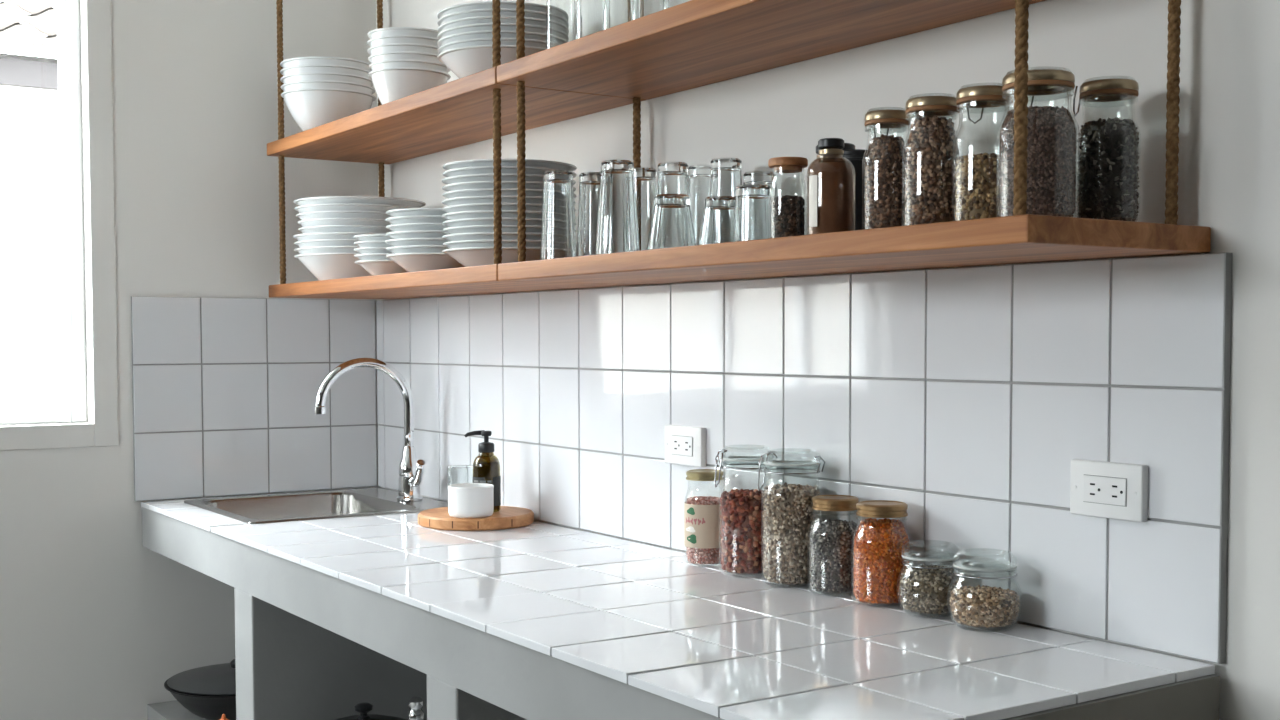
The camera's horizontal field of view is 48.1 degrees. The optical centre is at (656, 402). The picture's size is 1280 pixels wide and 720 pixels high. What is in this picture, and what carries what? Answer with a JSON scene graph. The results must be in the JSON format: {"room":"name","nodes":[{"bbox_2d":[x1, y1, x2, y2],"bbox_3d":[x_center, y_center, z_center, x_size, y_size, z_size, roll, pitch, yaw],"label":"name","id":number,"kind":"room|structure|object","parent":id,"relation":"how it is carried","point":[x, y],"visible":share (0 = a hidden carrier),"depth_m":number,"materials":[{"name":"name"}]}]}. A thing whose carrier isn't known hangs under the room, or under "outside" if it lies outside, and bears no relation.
{"room":"kitchen","nodes":[
{"label":"kitchen","id":0,"kind":"room"},
{"bbox_2d":[0,0,380,719],"bbox_3d":[-2.396,-1.895,2.297,4.352,6.000,0.140,-2,3,-34],"label":"wall","id":1,"kind":"structure","parent":0,"point":[95,621],"depth_m":3.16,"materials":[{"name":"white paint"}]},
{"bbox_2d":[0,0,86,424],"bbox_3d":[-1.687,-0.512,2.863,1.017,1.136,0.067,-2,3,-34],"label":"window","id":2,"kind":"structure","parent":1,"relation":"in","point":[74,410],"depth_m":3.12,"materials":[{"name":"white"}]},
{"bbox_2d":[0,0,118,450],"bbox_3d":[-1.635,-0.509,2.786,1.117,1.236,0.004,-2,3,-34],"label":"trim","id":3,"kind":"structure","parent":1,"relation":"attached to","point":[104,430],"depth_m":3.08,"materials":[{"name":"white paint"}]},
{"bbox_2d":[131,296,376,500],"bbox_3d":[-0.910,-0.015,3.294,0.564,0.448,0.010,-2,3,-34],"label":"tile backsplash","id":4,"kind":"structure","parent":1,"relation":"attached to","point":[225,390],"depth_m":3.28,"materials":[{"name":"white"}]},
{"bbox_2d":[442,173,575,184],"bbox_3d":[-0.263,-0.377,2.554,0.237,0.035,0.237,-2,3,-39],"label":"plate","id":5,"kind":"object","parent":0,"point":[504,176],"visible":0.2,"depth_m":2.45,"materials":[{"name":"white ceramic"}]},
{"bbox_2d":[442,181,575,191],"bbox_3d":[-0.262,-0.364,2.554,0.237,0.035,0.237,1,3,27],"label":"plate","id":6,"kind":"object","parent":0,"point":[474,184],"visible":0.13,"depth_m":2.45,"materials":[{"name":"white ceramic"}]},
{"bbox_2d":[442,166,576,177],"bbox_3d":[-0.261,-0.389,2.553,0.237,0.035,0.237,0,3,-9],"label":"plate","id":7,"kind":"object","parent":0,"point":[481,169],"visible":0.24,"depth_m":2.45,"materials":[{"name":"white ceramic"}]},
{"bbox_2d":[443,188,576,198],"bbox_3d":[-0.261,-0.352,2.555,0.237,0.035,0.237,-3,4,-44],"label":"plate","id":8,"kind":"object","parent":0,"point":[482,191],"visible":0.18,"depth_m":2.46,"materials":[{"name":"white ceramic"}]},
{"bbox_2d":[710,158,741,196],"bbox_3d":[0.105,-0.294,2.182,0.055,0.150,0.055,0,3,0],"label":"drinking glass","id":9,"kind":"object","parent":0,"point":[725,173],"visible":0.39,"depth_m":2.16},
{"bbox_2d":[376,0,1279,719],"bbox_3d":[1.409,-0.129,0.509,0.140,2.620,7.210,-2,3,-34],"label":"wall","id":10,"kind":"structure","parent":0,"point":[1229,125],"depth_m":1.65,"materials":[{"name":"white paint"}]},
{"bbox_2d":[376,252,1231,663],"bbox_3d":[-0.025,0.020,2.503,0.014,0.446,2.290,-2,3,-34],"label":"tile backsplash","id":11,"kind":"structure","parent":10,"relation":"attached to","point":[964,397],"depth_m":1.95,"materials":[{"name":"white"}]},
{"bbox_2d":[665,425,705,466],"bbox_3d":[0.046,0.071,2.377,0.013,0.064,0.106,-2,3,-34],"label":"wall outlet","id":12,"kind":"object","parent":11,"relation":"attached to","point":[684,445],"visible":1,"depth_m":2.37,"materials":[{"name":"white plastic"}]},
{"bbox_2d":[1070,459,1147,521],"bbox_3d":[0.525,0.102,1.670,0.013,0.065,0.103,-2,3,-34],"label":"wall outlet","id":13,"kind":"object","parent":11,"relation":"attached to","point":[1112,490],"visible":1,"depth_m":1.66,"materials":[{"name":"white plastic"}]},
{"bbox_3d":[-0.391,1.286,-0.648,4.492,0.100,7.490,-2,3,-34],"label":"floor","id":14,"kind":"structure","parent":0,"visible":0},
{"bbox_2d":[141,487,1219,719],"bbox_3d":[-0.259,0.676,2.373,0.556,0.851,2.294,-2,3,-34],"label":"countertop","id":15,"kind":"structure","parent":14,"relation":"on","point":[538,620],"depth_m":1.86,"materials":[{"name":"white tile"}]},
{"bbox_2d":[147,700,207,719],"bbox_3d":[-0.720,0.694,3.063,0.549,0.045,0.637,-2,3,-34],"label":"shelf","id":16,"kind":"object","parent":15,"relation":"attached to","point":[169,710],"depth_m":3.12,"materials":[{"name":"grey paint"}]},
{"bbox_2d":[164,659,235,719],"bbox_3d":[-0.894,0.610,3.084,0.310,0.118,0.310,-2,3,-34],"label":"wok","id":17,"kind":"object","parent":15,"relation":"on","point":[208,692],"visible":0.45,"depth_m":2.98,"materials":[{"name":"black metal"}]},
{"bbox_2d":[184,488,447,523],"bbox_3d":[-0.717,0.285,3.078,0.462,0.140,0.454,-2,3,-34],"label":"sink","id":18,"kind":"object","parent":15,"relation":"in","point":[375,501],"visible":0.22,"depth_m":3.21,"materials":[{"name":"silver metal"}]},
{"bbox_2d":[314,358,424,500],"bbox_3d":[-0.615,0.059,3.092,0.232,0.311,0.109,0,3,-8],"label":"tap","id":19,"kind":"object","parent":15,"relation":"on","point":[411,469],"visible":1,"depth_m":3.11,"materials":[{"name":"silver metal"}]},
{"bbox_2d":[418,506,533,530],"bbox_3d":[-0.348,0.222,2.768,0.222,0.022,0.222,-2,3,-34],"label":"round wooden board","id":20,"kind":"object","parent":15,"relation":"on","point":[508,517],"visible":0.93,"depth_m":2.69,"materials":[{"name":"brown wood"}]},
{"bbox_2d":[448,483,493,517],"bbox_3d":[-0.350,0.184,2.703,0.087,0.058,0.087,-2,3,-34],"label":"cup","id":21,"kind":"object","parent":20,"relation":"on","point":[465,500],"visible":1,"depth_m":2.67,"materials":[{"name":"white ceramic"}]},
{"bbox_2d":[464,430,500,511],"bbox_3d":[-0.332,0.132,2.768,0.063,0.157,0.054,-2,3,-34],"label":"pump bottle","id":22,"kind":"object","parent":20,"relation":"on","point":[486,466],"visible":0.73,"depth_m":2.75,"materials":[{"name":"brown glass"}]},
{"bbox_2d":[684,469,723,566],"bbox_3d":[0.076,0.181,2.259,0.064,0.148,0.065,1,3,26],"label":"spice jar","id":23,"kind":"object","parent":15,"relation":"on","point":[702,523],"visible":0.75,"depth_m":2.23,"materials":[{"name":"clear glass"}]},
{"bbox_2d":[686,496,721,563],"bbox_3d":[0.076,0.199,2.260,0.059,0.103,0.059,-2,3,-34],"label":"salt","id":24,"kind":"object","parent":23,"relation":"in","point":[694,555],"visible":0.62,"depth_m":2.24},
{"bbox_2d":[714,444,777,576],"bbox_3d":[0.136,0.162,2.168,0.085,0.194,0.085,1,3,31],"label":"jar","id":25,"kind":"object","parent":15,"relation":"on","point":[742,455],"visible":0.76,"depth_m":2.16,"materials":[{"name":"clear glass"}]},
{"bbox_2d":[719,488,764,573],"bbox_3d":[0.136,0.192,2.170,0.082,0.124,0.081,2,3,42],"label":"beans","id":26,"kind":"object","parent":25,"relation":"in","point":[742,534],"visible":0.79,"depth_m":2.14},
{"bbox_2d":[757,448,824,587],"bbox_3d":[0.195,0.166,2.079,0.089,0.195,0.094,-2,3,-34],"label":"jar","id":27,"kind":"object","parent":15,"relation":"on","point":[807,462],"visible":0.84,"depth_m":2.07,"materials":[{"name":"clear glass"}]},
{"bbox_2d":[762,482,820,584],"bbox_3d":[0.196,0.188,2.079,0.085,0.140,0.085,-2,3,-34],"label":"seeds","id":28,"kind":"object","parent":27,"relation":"in","point":[788,515],"visible":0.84,"depth_m":2.04,"materials":[{"name":"food"}]},
{"bbox_2d":[807,495,858,595],"bbox_3d":[0.249,0.199,2.006,0.077,0.135,0.077,-2,3,-34],"label":"jar","id":29,"kind":"object","parent":15,"relation":"on","point":[820,502],"visible":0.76,"depth_m":1.98,"materials":[{"name":"clear glass"}]},
{"bbox_2d":[809,519,857,592],"bbox_3d":[0.249,0.212,2.006,0.073,0.097,0.073,-2,3,-34],"label":"seeds","id":30,"kind":"object","parent":29,"relation":"in","point":[831,564],"visible":0.85,"depth_m":1.98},
{"bbox_2d":[851,500,911,607],"bbox_3d":[0.302,0.202,1.925,0.081,0.136,0.081,-2,3,-34],"label":"jar","id":31,"kind":"object","parent":15,"relation":"on","point":[871,508],"visible":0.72,"depth_m":1.90,"materials":[{"name":"clear glass"}]},
{"bbox_2d":[853,518,909,603],"bbox_3d":[0.302,0.210,1.925,0.076,0.108,0.075,1,3,17],"label":"lentils","id":32,"kind":"object","parent":31,"relation":"in","point":[878,544],"visible":0.86,"depth_m":1.90,"materials":[{"name":"food"}]},
{"bbox_2d":[896,540,963,617],"bbox_3d":[0.353,0.227,1.851,0.086,0.093,0.086,0,3,0],"label":"jar","id":33,"kind":"object","parent":15,"relation":"on","point":[908,555],"visible":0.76,"depth_m":1.84,"materials":[{"name":"clear glass"}]},
{"bbox_2d":[899,564,960,613],"bbox_3d":[0.353,0.239,1.852,0.079,0.056,0.079,0,3,0],"label":"seeds","id":34,"kind":"object","parent":33,"relation":"in","point":[924,591],"visible":0.86,"depth_m":1.82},
{"bbox_2d":[947,548,1022,631],"bbox_3d":[0.404,0.230,1.768,0.091,0.094,0.091,1,3,15],"label":"jar","id":35,"kind":"object","parent":15,"relation":"on","point":[960,565],"visible":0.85,"depth_m":1.75,"materials":[{"name":"clear glass"}]},
{"bbox_2d":[950,585,1019,627],"bbox_3d":[0.404,0.250,1.769,0.084,0.041,0.084,0,3,-1],"label":"seeds","id":36,"kind":"object","parent":35,"relation":"in","point":[983,606],"visible":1,"depth_m":1.74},
{"label":"outside","id":37,"kind":"structure","parent":0,"visible":0},
{"bbox_3d":[-5.303,1.276,5.899,23.000,0.050,8.850,-2,3,-34],"label":"ground","id":38,"kind":"structure","parent":37,"visible":0},
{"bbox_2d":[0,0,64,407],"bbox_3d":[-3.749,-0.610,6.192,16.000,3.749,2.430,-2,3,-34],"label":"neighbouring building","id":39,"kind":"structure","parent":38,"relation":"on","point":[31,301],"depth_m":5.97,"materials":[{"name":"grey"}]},
{"bbox_3d":[-0.395,-1.431,-0.769,4.492,0.100,7.490,-2,3,-34],"label":"ceiling","id":40,"kind":"structure","parent":0,"visible":0},
{"bbox_2d":[267,0,644,298],"bbox_3d":[-0.446,-0.881,2.831,0.294,1.323,1.099,-2,3,-34],"label":"shelf","id":41,"kind":"object","parent":40,"relation":"hanging from","point":[473,108],"visible":0.77,"depth_m":2.72,"materials":[{"name":"brown wood"}]},
{"bbox_2d":[281,88,375,130],"bbox_3d":[-0.722,-0.627,3.164,0.204,0.096,0.204,-2,3,-35],"label":"bowl","id":42,"kind":"object","parent":41,"relation":"on","point":[310,108],"visible":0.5,"depth_m":3.09,"materials":[{"name":"white ceramic"}]},
{"bbox_2d":[281,80,375,93],"bbox_3d":[-0.723,-0.644,3.163,0.204,0.096,0.204,1,3,26],"label":"bowl","id":43,"kind":"object","parent":42,"relation":"on","point":[307,83],"visible":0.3,"depth_m":3.08,"materials":[{"name":"white ceramic"}]},
{"bbox_2d":[280,72,373,86],"bbox_3d":[-0.723,-0.660,3.162,0.204,0.096,0.204,-2,3,-31],"label":"bowl","id":44,"kind":"object","parent":43,"relation":"on","point":[308,75],"visible":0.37,"depth_m":3.08,"materials":[{"name":"white ceramic"}]},
{"bbox_2d":[280,64,371,78],"bbox_3d":[-0.724,-0.677,3.162,0.204,0.096,0.204,2,3,34],"label":"bowl","id":45,"kind":"object","parent":44,"relation":"on","point":[311,67],"visible":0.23,"depth_m":3.08,"materials":[{"name":"white ceramic"}]},
{"bbox_2d":[280,56,371,70],"bbox_3d":[-0.723,-0.694,3.162,0.204,0.096,0.204,0,3,11],"label":"bowl","id":46,"kind":"object","parent":45,"relation":"on","point":[313,59],"visible":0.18,"depth_m":3.08,"materials":[{"name":"white ceramic"}]},
{"bbox_2d":[294,253,371,279],"bbox_3d":[-0.644,-0.289,3.128,0.281,0.058,0.281,0,3,-4],"label":"bowl","id":47,"kind":"object","parent":41,"relation":"on","point":[324,266],"visible":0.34,"depth_m":3.02,"materials":[{"name":"white ceramic"}]},
{"bbox_2d":[295,246,359,253],"bbox_3d":[-0.643,-0.303,3.126,0.281,0.058,0.281,-2,3,-33],"label":"bowl","id":48,"kind":"object","parent":47,"relation":"on","point":[316,249],"visible":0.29,"depth_m":3.00,"materials":[{"name":"white ceramic"}]},
{"bbox_2d":[294,239,358,247],"bbox_3d":[-0.644,-0.318,3.126,0.281,0.058,0.281,2,3,37],"label":"bowl","id":49,"kind":"object","parent":48,"relation":"on","point":[321,242],"visible":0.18,"depth_m":3.00,"materials":[{"name":"white ceramic"}]},
{"bbox_2d":[293,232,385,240],"bbox_3d":[-0.646,-0.332,3.125,0.281,0.058,0.281,0,3,-6],"label":"bowl","id":50,"kind":"object","parent":49,"relation":"on","point":[324,235],"visible":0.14,"depth_m":3.00,"materials":[{"name":"white ceramic"}]},
{"bbox_2d":[298,225,392,233],"bbox_3d":[-0.646,-0.353,3.125,0.260,0.046,0.260,1,3,31],"label":"plate","id":51,"kind":"object","parent":50,"relation":"on","point":[325,228],"visible":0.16,"depth_m":3.01,"materials":[{"name":"white ceramic"}]},
{"bbox_2d":[297,218,391,226],"bbox_3d":[-0.644,-0.368,3.123,0.266,0.046,0.266,1,3,18],"label":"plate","id":52,"kind":"object","parent":51,"relation":"on","point":[320,221],"visible":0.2,"depth_m":3.01,"materials":[{"name":"white ceramic"}]},
{"bbox_2d":[296,211,391,219],"bbox_3d":[-0.645,-0.383,3.124,0.271,0.046,0.271,0,3,9],"label":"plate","id":53,"kind":"object","parent":52,"relation":"on","point":[316,214],"visible":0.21,"depth_m":3.00,"materials":[{"name":"white ceramic"}]},
{"bbox_2d":[295,203,417,212],"bbox_3d":[-0.645,-0.398,3.123,0.277,0.046,0.277,0,3,-7],"label":"plate","id":54,"kind":"object","parent":53,"relation":"on","point":[332,206],"visible":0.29,"depth_m":3.00,"materials":[{"name":"white ceramic"}]},
{"bbox_2d":[294,196,425,207],"bbox_3d":[-0.644,-0.412,3.123,0.281,0.046,0.281,0,3,9],"label":"plate","id":55,"kind":"object","parent":54,"relation":"on","point":[325,199],"visible":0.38,"depth_m":3.01,"materials":[{"name":"white ceramic"}]},
{"bbox_2d":[355,260,407,275],"bbox_3d":[-0.525,-0.264,2.858,0.148,0.032,0.148,2,3,40],"label":"bowl","id":56,"kind":"object","parent":41,"relation":"on","point":[374,267],"visible":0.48,"depth_m":2.81,"materials":[{"name":"white ceramic"}]},
{"bbox_2d":[368,67,450,104],"bbox_3d":[-0.498,-0.614,2.896,0.164,0.093,0.164,-1,3,-12],"label":"bowl","id":57,"kind":"object","parent":41,"relation":"on","point":[390,84],"visible":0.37,"depth_m":2.83,"materials":[{"name":"white ceramic"}]},
{"bbox_2d":[368,59,450,72],"bbox_3d":[-0.497,-0.630,2.896,0.164,0.093,0.164,0,3,1],"label":"bowl","id":58,"kind":"object","parent":57,"relation":"on","point":[397,63],"visible":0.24,"depth_m":2.83,"materials":[{"name":"white ceramic"}]},
{"bbox_2d":[368,51,442,63],"bbox_3d":[-0.498,-0.645,2.894,0.164,0.093,0.164,-2,3,-37],"label":"bowl","id":59,"kind":"object","parent":58,"relation":"on","point":[394,55],"visible":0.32,"depth_m":2.82,"materials":[{"name":"white ceramic"}]},
{"bbox_2d":[367,43,438,54],"bbox_3d":[-0.499,-0.661,2.894,0.164,0.093,0.164,0,3,-5],"label":"bowl","id":60,"kind":"object","parent":59,"relation":"on","point":[390,47],"visible":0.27,"depth_m":2.82,"materials":[{"name":"white ceramic"}]},
{"bbox_2d":[367,35,438,46],"bbox_3d":[-0.499,-0.677,2.894,0.164,0.093,0.164,-2,3,-39],"label":"bowl","id":61,"kind":"object","parent":60,"relation":"on","point":[388,39],"visible":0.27,"depth_m":2.82,"materials":[{"name":"white ceramic"}]},
{"bbox_2d":[367,27,438,38],"bbox_3d":[-0.499,-0.693,2.894,0.164,0.093,0.164,-1,3,-13],"label":"bowl","id":62,"kind":"object","parent":61,"relation":"on","point":[387,31],"visible":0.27,"depth_m":2.82,"materials":[{"name":"white ceramic"}]},
{"bbox_2d":[386,253,464,271],"bbox_3d":[-0.411,-0.260,2.723,0.201,0.036,0.201,2,3,34],"label":"bowl","id":63,"kind":"object","parent":41,"relation":"on","point":[411,262],"visible":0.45,"depth_m":2.65,"materials":[{"name":"white ceramic"}]},
{"bbox_2d":[437,45,545,78],"bbox_3d":[-0.269,-0.582,2.555,0.239,0.060,0.239,-2,3,-32],"label":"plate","id":64,"kind":"object","parent":41,"relation":"on","point":[465,61],"visible":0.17,"depth_m":2.46,"materials":[{"name":"white ceramic"}]},
{"bbox_2d":[438,38,545,53],"bbox_3d":[-0.269,-0.595,2.555,0.239,0.060,0.239,1,3,19],"label":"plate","id":65,"kind":"object","parent":64,"relation":"on","point":[476,41],"visible":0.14,"depth_m":2.45,"materials":[{"name":"white ceramic"}]},
{"bbox_2d":[437,30,545,46],"bbox_3d":[-0.269,-0.607,2.554,0.239,0.060,0.239,-2,3,-39],"label":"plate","id":66,"kind":"object","parent":65,"relation":"on","point":[485,33],"visible":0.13,"depth_m":2.45,"materials":[{"name":"white ceramic"}]},
{"bbox_2d":[437,23,545,38],"bbox_3d":[-0.269,-0.619,2.553,0.239,0.060,0.239,2,3,43],"label":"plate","id":67,"kind":"object","parent":66,"relation":"on","point":[481,26],"visible":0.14,"depth_m":2.45,"materials":[{"name":"white ceramic"}]},
{"bbox_2d":[438,16,545,32],"bbox_3d":[-0.268,-0.631,2.553,0.239,0.060,0.239,0,3,-6],"label":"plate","id":68,"kind":"object","parent":67,"relation":"on","point":[479,19],"visible":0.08,"depth_m":2.45,"materials":[{"name":"white ceramic"}]},
{"bbox_2d":[437,8,545,25],"bbox_3d":[-0.269,-0.643,2.552,0.239,0.060,0.239,-2,3,-30],"label":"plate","id":69,"kind":"object","parent":68,"relation":"on","point":[503,11],"visible":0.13,"depth_m":2.45,"materials":[{"name":"white ceramic"}]},
{"bbox_2d":[437,1,546,18],"bbox_3d":[-0.269,-0.655,2.552,0.239,0.060,0.239,-2,3,-37],"label":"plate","id":70,"kind":"object","parent":69,"relation":"on","point":[484,4],"visible":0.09,"depth_m":2.45,"materials":[{"name":"white ceramic"}]},
{"bbox_2d":[443,247,540,266],"bbox_3d":[-0.262,-0.253,2.560,0.237,0.035,0.237,0,3,0],"label":"plate","id":71,"kind":"object","parent":41,"relation":"on","point":[468,256],"visible":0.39,"depth_m":2.47,"materials":[{"name":"white ceramic"}]},
{"bbox_2d":[443,239,576,248],"bbox_3d":[-0.261,-0.265,2.560,0.237,0.035,0.237,1,3,18],"label":"plate","id":72,"kind":"object","parent":71,"relation":"on","point":[505,242],"visible":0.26,"depth_m":2.46,"materials":[{"name":"white ceramic"}]},
{"bbox_2d":[442,232,540,241],"bbox_3d":[-0.262,-0.278,2.557,0.237,0.035,0.237,1,3,32],"label":"plate","id":73,"kind":"object","parent":72,"relation":"on","point":[477,235],"visible":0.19,"depth_m":2.46,"materials":[{"name":"white ceramic"}]},
{"bbox_2d":[443,225,576,233],"bbox_3d":[-0.261,-0.290,2.559,0.237,0.035,0.237,-1,3,-10],"label":"plate","id":74,"kind":"object","parent":73,"relation":"on","point":[472,228],"visible":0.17,"depth_m":2.46,"materials":[{"name":"white ceramic"}]},
{"bbox_2d":[443,217,575,226],"bbox_3d":[-0.262,-0.302,2.557,0.237,0.035,0.237,0,3,7],"label":"plate","id":75,"kind":"object","parent":74,"relation":"on","point":[505,220],"visible":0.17,"depth_m":2.46,"materials":[{"name":"white ceramic"}]},
{"bbox_2d":[442,210,575,219],"bbox_3d":[-0.262,-0.315,2.556,0.237,0.035,0.237,-2,3,-35],"label":"plate","id":76,"kind":"object","parent":75,"relation":"on","point":[480,213],"visible":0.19,"depth_m":2.46,"materials":[{"name":"white ceramic"}]},
{"bbox_2d":[442,203,575,212],"bbox_3d":[-0.263,-0.327,2.556,0.237,0.035,0.237,0,3,0],"label":"plate","id":77,"kind":"object","parent":76,"relation":"on","point":[473,206],"visible":0.23,"depth_m":2.46,"materials":[{"name":"white ceramic"}]},
{"bbox_2d":[442,195,575,205],"bbox_3d":[-0.263,-0.340,2.556,0.237,0.035,0.237,2,3,39],"label":"plate","id":78,"kind":"object","parent":77,"relation":"on","point":[505,198],"visible":0.21,"depth_m":2.46,"materials":[{"name":"white ceramic"}]},
{"bbox_2d":[443,159,576,171],"bbox_3d":[-0.261,-0.402,2.553,0.237,0.035,0.237,1,3,19],"label":"plate","id":79,"kind":"object","parent":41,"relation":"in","point":[476,162],"visible":0.19,"depth_m":2.46,"materials":[{"name":"white ceramic"}]},
{"bbox_2d":[546,0,575,48],"bbox_3d":[-0.159,-0.620,2.390,0.055,0.150,0.055,1,3,17],"label":"drinking glass","id":80,"kind":"object","parent":41,"relation":"on","point":[560,14],"visible":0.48,"depth_m":2.37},
{"bbox_2d":[497,0,1210,284],"bbox_3d":[0.173,-0.841,1.915,0.294,1.323,1.108,-2,3,-34],"label":"shelf","id":81,"kind":"object","parent":40,"relation":"hanging from","point":[691,44],"visible":0.88,"depth_m":1.85,"materials":[{"name":"brown wood"}]},
{"bbox_2d":[541,170,576,259],"bbox_3d":[-0.160,-0.301,2.337,0.059,0.150,0.059,2,4,44],"label":"drinking glass","id":82,"kind":"object","parent":81,"relation":"on","point":[558,233],"visible":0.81,"depth_m":2.31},
{"bbox_2d":[577,172,600,255],"bbox_3d":[-0.104,-0.302,2.366,0.059,0.150,0.059,0,3,-3],"label":"drinking glass","id":83,"kind":"object","parent":81,"relation":"on","point":[589,182],"visible":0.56,"depth_m":2.34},
{"bbox_2d":[576,0,603,38],"bbox_3d":[-0.104,-0.617,2.309,0.055,0.150,0.055,0,3,7],"label":"drinking glass","id":84,"kind":"object","parent":81,"relation":"on","point":[589,14],"visible":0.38,"depth_m":2.29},
{"bbox_2d":[603,0,631,29],"bbox_3d":[-0.058,-0.614,2.241,0.055,0.150,0.055,1,3,26],"label":"drinking glass","id":85,"kind":"object","parent":81,"relation":"on","point":[615,12],"visible":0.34,"depth_m":2.22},
{"bbox_2d":[596,160,639,254],"bbox_3d":[-0.059,-0.291,2.172,0.067,0.146,0.067,-1,3,-24],"label":"drinking glass","id":86,"kind":"object","parent":81,"relation":"on","point":[617,223],"visible":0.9,"depth_m":2.15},
{"bbox_2d":[634,168,656,249],"bbox_3d":[-0.024,-0.299,2.305,0.055,0.150,0.055,2,3,39],"label":"drinking glass","id":87,"kind":"object","parent":81,"relation":"on","point":[645,178],"visible":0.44,"depth_m":2.28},
{"bbox_2d":[647,194,695,249],"bbox_3d":[0.022,-0.255,2.054,0.073,0.083,0.073,1,3,28],"label":"drinking glass","id":88,"kind":"object","parent":81,"relation":"on","point":[672,225],"visible":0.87,"depth_m":2.03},
{"bbox_2d":[657,162,688,195],"bbox_3d":[0.025,-0.296,2.229,0.055,0.150,0.055,0,3,11],"label":"drinking glass","id":89,"kind":"object","parent":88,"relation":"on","point":[672,176],"visible":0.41,"depth_m":2.21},
{"bbox_2d":[688,165,710,244],"bbox_3d":[0.073,-0.298,2.269,0.055,0.150,0.055,-1,3,-28],"label":"drinking glass","id":90,"kind":"object","parent":81,"relation":"on","point":[698,175],"visible":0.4,"depth_m":2.25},
{"bbox_2d":[699,196,734,244],"bbox_3d":[0.095,-0.256,2.086,0.073,0.083,0.073,2,3,40],"label":"drinking glass","id":91,"kind":"object","parent":81,"relation":"on","point":[719,211],"visible":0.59,"depth_m":2.06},
{"bbox_2d":[733,184,771,241],"bbox_3d":[0.136,-0.258,2.014,0.057,0.092,0.057,0,3,-7],"label":"drinking glass","id":92,"kind":"object","parent":81,"relation":"on","point":[751,216],"visible":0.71,"depth_m":1.99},
{"bbox_2d":[743,171,776,196],"bbox_3d":[0.153,-0.279,2.132,0.056,0.124,0.056,-1,3,-12],"label":"drinking glass","id":93,"kind":"object","parent":81,"relation":"on","point":[753,177],"visible":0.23,"depth_m":2.11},
{"bbox_2d":[768,157,807,237],"bbox_3d":[0.175,-0.266,1.913,0.052,0.117,0.052,-2,3,-34],"label":"lid jar","id":94,"kind":"object","parent":81,"relation":"on","point":[779,164],"visible":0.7,"depth_m":1.89,"materials":[{"name":"clear glass"}]},
{"bbox_2d":[771,195,804,237],"bbox_3d":[0.175,-0.243,1.913,0.046,0.064,0.045,-2,3,-34],"label":"peppercorns","id":95,"kind":"object","parent":94,"relation":"in","point":[787,213],"visible":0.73,"depth_m":1.90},
{"bbox_2d":[807,138,853,229],"bbox_3d":[0.220,-0.267,1.813,0.062,0.129,0.061,-2,3,-34],"label":"bottle","id":96,"kind":"object","parent":81,"relation":"on","point":[830,147],"visible":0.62,"depth_m":1.80,"materials":[{"name":"clear glass"}]},
{"bbox_2d":[809,162,852,234],"bbox_3d":[0.220,-0.255,1.814,0.055,0.095,0.055,-2,3,-34],"label":"powder","id":97,"kind":"object","parent":96,"relation":"in","point":[834,179],"visible":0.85,"depth_m":1.79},
{"bbox_2d":[834,149,866,229],"bbox_3d":[0.261,-0.270,1.904,0.054,0.126,0.054,-2,3,-34],"label":"bottle","id":98,"kind":"object","parent":81,"relation":"on","point":[855,156],"visible":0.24,"depth_m":1.88,"materials":[{"name":"glass"}]},
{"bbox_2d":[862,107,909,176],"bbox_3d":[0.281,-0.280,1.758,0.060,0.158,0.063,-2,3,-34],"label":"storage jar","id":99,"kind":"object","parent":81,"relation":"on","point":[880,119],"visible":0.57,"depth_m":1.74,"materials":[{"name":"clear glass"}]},
{"bbox_2d":[864,134,905,228],"bbox_3d":[0.282,-0.266,1.758,0.056,0.120,0.055,-2,3,-34],"label":"beans","id":100,"kind":"object","parent":99,"relation":"in","point":[885,202],"visible":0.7,"depth_m":1.74,"materials":[{"name":"food"}]},
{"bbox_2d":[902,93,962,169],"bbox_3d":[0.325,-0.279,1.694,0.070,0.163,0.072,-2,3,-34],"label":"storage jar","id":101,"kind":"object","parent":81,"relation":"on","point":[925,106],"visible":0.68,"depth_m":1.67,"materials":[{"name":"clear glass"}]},
{"bbox_2d":[904,116,959,225],"bbox_3d":[0.325,-0.270,1.694,0.066,0.133,0.066,-2,3,-34],"label":"beans","id":102,"kind":"object","parent":101,"relation":"in","point":[931,152],"visible":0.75,"depth_m":1.67,"materials":[{"name":"food"}]},
{"bbox_2d":[952,82,1012,220],"bbox_3d":[0.370,-0.276,1.626,0.070,0.163,0.072,-2,3,-34],"label":"storage jar","id":103,"kind":"object","parent":81,"relation":"on","point":[989,95],"visible":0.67,"depth_m":1.61,"materials":[{"name":"clear glass"}]},
{"bbox_2d":[955,152,1000,220],"bbox_3d":[0.371,-0.241,1.627,0.065,0.082,0.065,0,3,7],"label":"beans","id":104,"kind":"object","parent":103,"relation":"in","point":[975,175],"visible":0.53,"depth_m":1.60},
{"bbox_2d":[996,66,1078,216],"bbox_3d":[0.410,-0.274,1.546,0.086,0.165,0.086,-2,3,-34],"label":"storage jar","id":105,"kind":"object","parent":81,"relation":"on","point":[1047,81],"visible":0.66,"depth_m":1.52,"materials":[{"name":"clear glass"}]},
{"bbox_2d":[999,105,1075,216],"bbox_3d":[0.410,-0.257,1.547,0.080,0.121,0.081,-1,3,-14],"label":"grain","id":106,"kind":"object","parent":105,"relation":"in","point":[1051,138],"visible":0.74,"depth_m":1.51,"materials":[{"name":"food"}]},
{"bbox_2d":[1073,76,1140,221],"bbox_3d":[0.496,-0.274,1.580,0.069,0.162,0.072,-2,3,-34],"label":"storage jar","id":107,"kind":"object","parent":81,"relation":"on","point":[1103,90],"visible":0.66,"depth_m":1.56,"materials":[{"name":"clear glass"}]},
{"bbox_2d":[1076,117,1139,221],"bbox_3d":[0.497,-0.255,1.580,0.068,0.113,0.067,-2,3,-34],"label":"tea leaves","id":108,"kind":"object","parent":107,"relation":"in","point":[1108,157],"visible":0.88,"depth_m":1.56,"materials":[{"name":"food"}]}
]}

